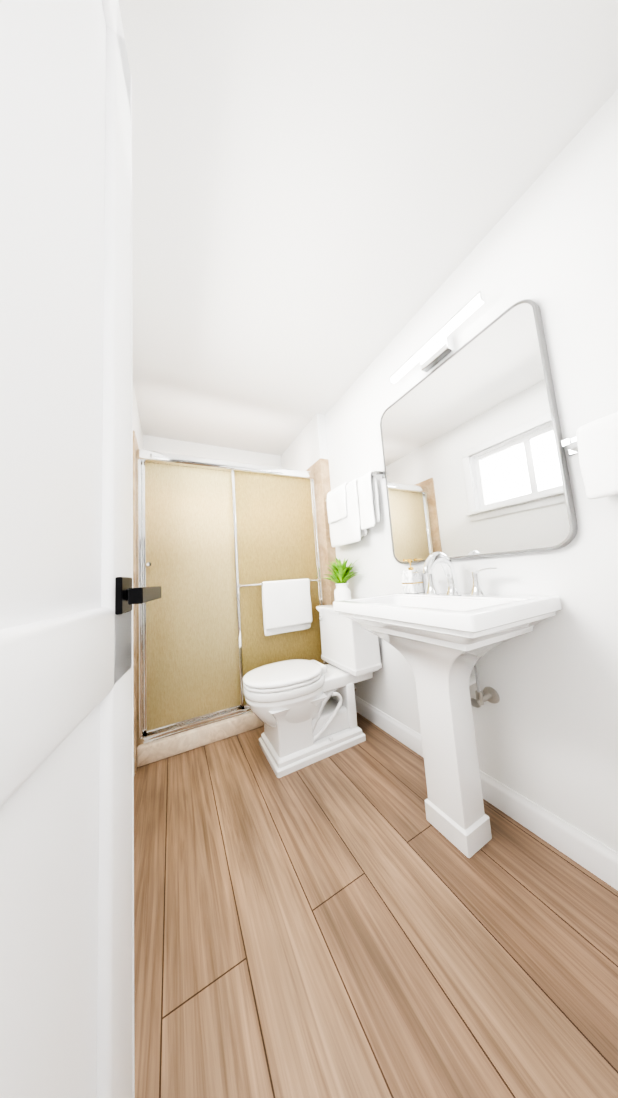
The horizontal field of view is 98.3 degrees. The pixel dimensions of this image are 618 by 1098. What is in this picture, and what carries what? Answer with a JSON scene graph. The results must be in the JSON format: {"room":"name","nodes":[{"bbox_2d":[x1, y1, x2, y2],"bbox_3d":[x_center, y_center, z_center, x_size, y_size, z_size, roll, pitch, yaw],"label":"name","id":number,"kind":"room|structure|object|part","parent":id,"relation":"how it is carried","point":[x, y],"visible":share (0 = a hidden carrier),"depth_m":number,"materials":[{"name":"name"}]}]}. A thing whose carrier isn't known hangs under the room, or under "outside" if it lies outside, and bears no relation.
{"room":"bathroom","nodes":[
{"label":"bathroom","id":0,"kind":"room"},
{"bbox_2d":[133,430,138,773],"bbox_3d":[-1.211,0.297,1.919,0.020,1.980,0.820,-1,-6,-27],"label":"wall","id":1,"kind":"structure","parent":0,"point":[135,446],"depth_m":1.57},
{"bbox_2d":[136,449,328,746],"bbox_3d":[-0.472,0.237,1.935,1.310,1.799,0.104,-1,-6,-27],"label":"shower door frame","id":2,"kind":"object","parent":1,"relation":"attached to","point":[219,542],"visible":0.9,"depth_m":1.85,"materials":[{"name":"beige glass"}]},
{"bbox_3d":[-0.729,0.255,1.835,0.709,1.720,0.014,-1,-6,-27],"label":"panel","id":3,"kind":"part","parent":2,"relation":"part of","materials":[{"name":"beige glass"}]},
{"bbox_3d":[-0.729,0.253,1.835,0.677,1.684,0.005,-1,-6,-27],"label":"glass","id":4,"kind":"part","parent":2,"relation":"part of","materials":[{"name":"beige glass"}]},
{"bbox_3d":[-0.220,0.243,2.073,0.684,1.720,0.014,-1,-6,-27],"label":"panel","id":5,"kind":"part","parent":2,"relation":"part of","materials":[{"name":"beige glass"}]},
{"bbox_3d":[-0.220,0.241,2.073,0.652,1.684,0.005,-1,-6,-27],"label":"glass","id":6,"kind":"part","parent":2,"relation":"part of","materials":[{"name":"beige glass"}]},
{"bbox_2d":[262,578,312,635],"bbox_3d":[-0.160,0.431,2.018,0.384,0.393,0.052,-1,-6,-27],"label":"towel","id":7,"kind":"object","parent":2,"relation":"hanging from","point":[286,605],"visible":1,"depth_m":2.00,"materials":[{"name":"white fabric"}]},
{"bbox_2d":[133,385,142,448],"bbox_3d":[-0.524,-1.135,0.384,0.120,0.340,4.500,-1,-6,-27],"label":"wall","id":8,"kind":"structure","parent":0,"point":[137,428],"depth_m":2.00,"materials":[{"name":"white paint"}]},
{"bbox_2d":[0,0,160,1097],"bbox_3d":[-0.162,0.002,0.092,0.175,2.030,0.758,-1,-6,-27],"label":"door","id":9,"kind":"structure","parent":8,"relation":"in","point":[70,595],"depth_m":0.27,"materials":[{"name":"white paint"}]},
{"bbox_3d":[-0.272,0.061,0.335,0.149,0.050,0.144,-1,-6,-27],"label":"handle","id":10,"kind":"part","parent":9,"relation":"part of","materials":[{"name":"black metal"}]},
{"bbox_2d":[143,435,281,467],"bbox_3d":[-0.873,0.145,2.645,1.530,2.380,0.120,-1,-6,-27],"label":"wall","id":11,"kind":"structure","parent":0,"point":[159,444],"depth_m":2.66,"materials":[{"name":"white paint"}]},
{"bbox_2d":[281,413,327,470],"bbox_3d":[-0.077,-0.907,2.648,0.080,0.400,0.850,-1,-6,-27],"label":"wall","id":12,"kind":"structure","parent":0,"point":[306,449],"depth_m":2.42,"materials":[{"name":"white paint"}]},
{"bbox_2d":[306,458,336,604],"bbox_3d":[0.005,0.274,2.529,0.080,1.980,0.850,-1,-6,-27],"label":"pilaster","id":13,"kind":"object","parent":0,"point":[319,468],"visible":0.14,"depth_m":2.21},
{"bbox_2d":[119,0,617,455],"bbox_3d":[0.115,-1.348,0.809,1.650,0.080,4.620,-1,-6,-27],"label":"ceiling","id":14,"kind":"structure","parent":0,"point":[327,195],"depth_m":0.91,"materials":[{"name":"white paint"}]},
{"bbox_2d":[134,712,617,1097],"bbox_3d":[0.283,1.084,0.563,1.650,0.060,4.620,-1,-6,-27],"label":"floor","id":15,"kind":"structure","parent":0,"point":[352,922],"depth_m":0.73,"materials":[{"name":"brown wood"}]},
{"bbox_2d":[137,712,263,766],"bbox_3d":[-0.419,1.183,1.865,1.310,0.100,0.120,-1,-6,-27],"label":"curb","id":16,"kind":"object","parent":15,"relation":"on","point":[170,746],"visible":0.42,"depth_m":1.65,"materials":[{"name":"beige stone"}]},
{"bbox_2d":[242,604,381,777],"bbox_3d":[0.012,0.791,1.687,0.850,0.783,0.436,-1,-6,-27],"label":"toilet","id":17,"kind":"object","parent":15,"relation":"on","point":[304,711],"visible":0.94,"depth_m":1.55,"materials":[{"name":"white ceramic"}]},
{"bbox_3d":[-0.146,0.752,1.611,0.497,0.050,0.373,-1,-6,-27],"label":"seat","id":18,"kind":"part","parent":17,"relation":"part of","materials":[{"name":"white plastic"}]},
{"bbox_3d":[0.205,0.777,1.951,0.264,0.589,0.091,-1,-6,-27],"label":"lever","id":19,"kind":"part","parent":17,"relation":"part of","materials":[{"name":"ceramic"}]},
{"bbox_2d":[324,558,358,600],"bbox_3d":[0.204,0.227,1.910,0.268,0.354,0.314,-1,-6,-27],"label":"potted plant","id":20,"kind":"object","parent":17,"relation":"on","point":[341,576],"visible":0.94,"depth_m":1.88,"materials":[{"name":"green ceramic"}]},
{"bbox_2d":[333,552,561,857],"bbox_3d":[0.515,0.547,1.076,0.508,1.076,0.686,-1,-6,-27],"label":"sink","id":21,"kind":"object","parent":15,"relation":"on","point":[442,643],"visible":0.98,"depth_m":1.00,"materials":[{"name":"white ceramic"}]},
{"bbox_2d":[401,559,423,592],"bbox_3d":[0.548,0.144,1.437,0.086,0.182,0.076,-1,-6,-27],"label":"soap dispenser","id":22,"kind":"object","parent":21,"relation":"on","point":[412,583],"visible":1,"depth_m":1.41,"materials":[{"name":"white stone"}]},
{"bbox_2d":[411,552,500,631],"bbox_3d":[0.549,0.169,1.145,0.272,0.315,0.408,-1,-6,-27],"label":"faucet","id":23,"kind":"object","parent":21,"relation":"on","point":[453,599],"depth_m":1.15,"materials":[{"name":"silver metal"}]},
{"bbox_2d":[325,89,617,852],"bbox_3d":[0.879,-0.139,1.035,0.120,2.380,4.620,-1,-6,-27],"label":"wall","id":24,"kind":"structure","parent":0,"point":[546,731],"depth_m":0.94,"materials":[{"name":"white paint"}]},
{"bbox_2d":[325,470,384,501],"bbox_3d":[0.304,-0.432,1.924,0.078,0.044,0.644,-1,-6,-27],"label":"towel bar","id":25,"kind":"object","parent":24,"relation":"attached to","point":[380,473],"visible":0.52,"depth_m":1.66,"materials":[{"name":"silver metal"}]},
{"bbox_2d":[329,478,366,546],"bbox_3d":[0.268,-0.245,1.939,0.082,0.431,0.364,-1,-6,-27],"label":"towel","id":26,"kind":"object","parent":25,"relation":"hanging from","point":[347,529],"visible":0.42,"depth_m":1.83,"materials":[{"name":"white fabric"}]},
{"bbox_2d":[327,481,349,523],"bbox_3d":[0.239,-0.338,1.991,0.113,0.263,0.250,-1,-6,-27],"label":"towel","id":27,"kind":"object","parent":26,"relation":"on","point":[336,505],"visible":0.71,"depth_m":1.95,"materials":[{"name":"white fabric"}]},
{"bbox_2d":[357,471,379,529],"bbox_3d":[0.381,-0.307,1.717,0.066,0.356,0.135,-1,-6,-27],"label":"towel","id":28,"kind":"object","parent":25,"relation":"hanging from","point":[368,500],"visible":0.98,"depth_m":1.68,"materials":[{"name":"white fabric"}]},
{"bbox_2d":[390,291,485,384],"bbox_3d":[0.610,-0.954,1.297,0.093,0.088,0.500,-1,-6,-27],"label":"sconce","id":29,"kind":"object","parent":24,"relation":"attached to","point":[434,351],"visible":0.96,"depth_m":1.25,"materials":[{"name":"silver metal"}]},
{"bbox_2d":[380,299,577,563],"bbox_3d":[0.665,-0.422,1.275,0.031,0.940,0.810,-1,-6,-27],"label":"mirror","id":30,"kind":"object","parent":24,"relation":"attached to","point":[474,460],"visible":0.98,"depth_m":1.12,"materials":[{"name":"silver metal"}]},
{"bbox_2d":[355,695,617,890],"bbox_3d":[0.764,1.027,1.151,0.014,0.105,2.090,-1,-6,-27],"label":"baseboard","id":31,"kind":"structure","parent":24,"relation":"attached to","point":[598,859],"depth_m":0.99,"materials":[{"name":"white paint"}]},
{"bbox_2d":[561,437,577,454],"bbox_3d":[0.968,-0.369,0.630,0.085,0.044,0.572,-1,-6,-27],"label":"towel bar","id":32,"kind":"object","parent":24,"relation":"attached to","point":[570,445],"visible":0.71,"depth_m":0.85,"materials":[{"name":"silver metal"}]},
{"bbox_2d":[576,412,617,498],"bbox_3d":[0.935,-0.284,0.627,0.080,0.233,0.429,-1,-6,-27],"label":"towel","id":33,"kind":"object","parent":32,"relation":"hanging from","point":[597,441],"visible":1,"depth_m":0.76,"materials":[{"name":"white fabric"}]}
]}

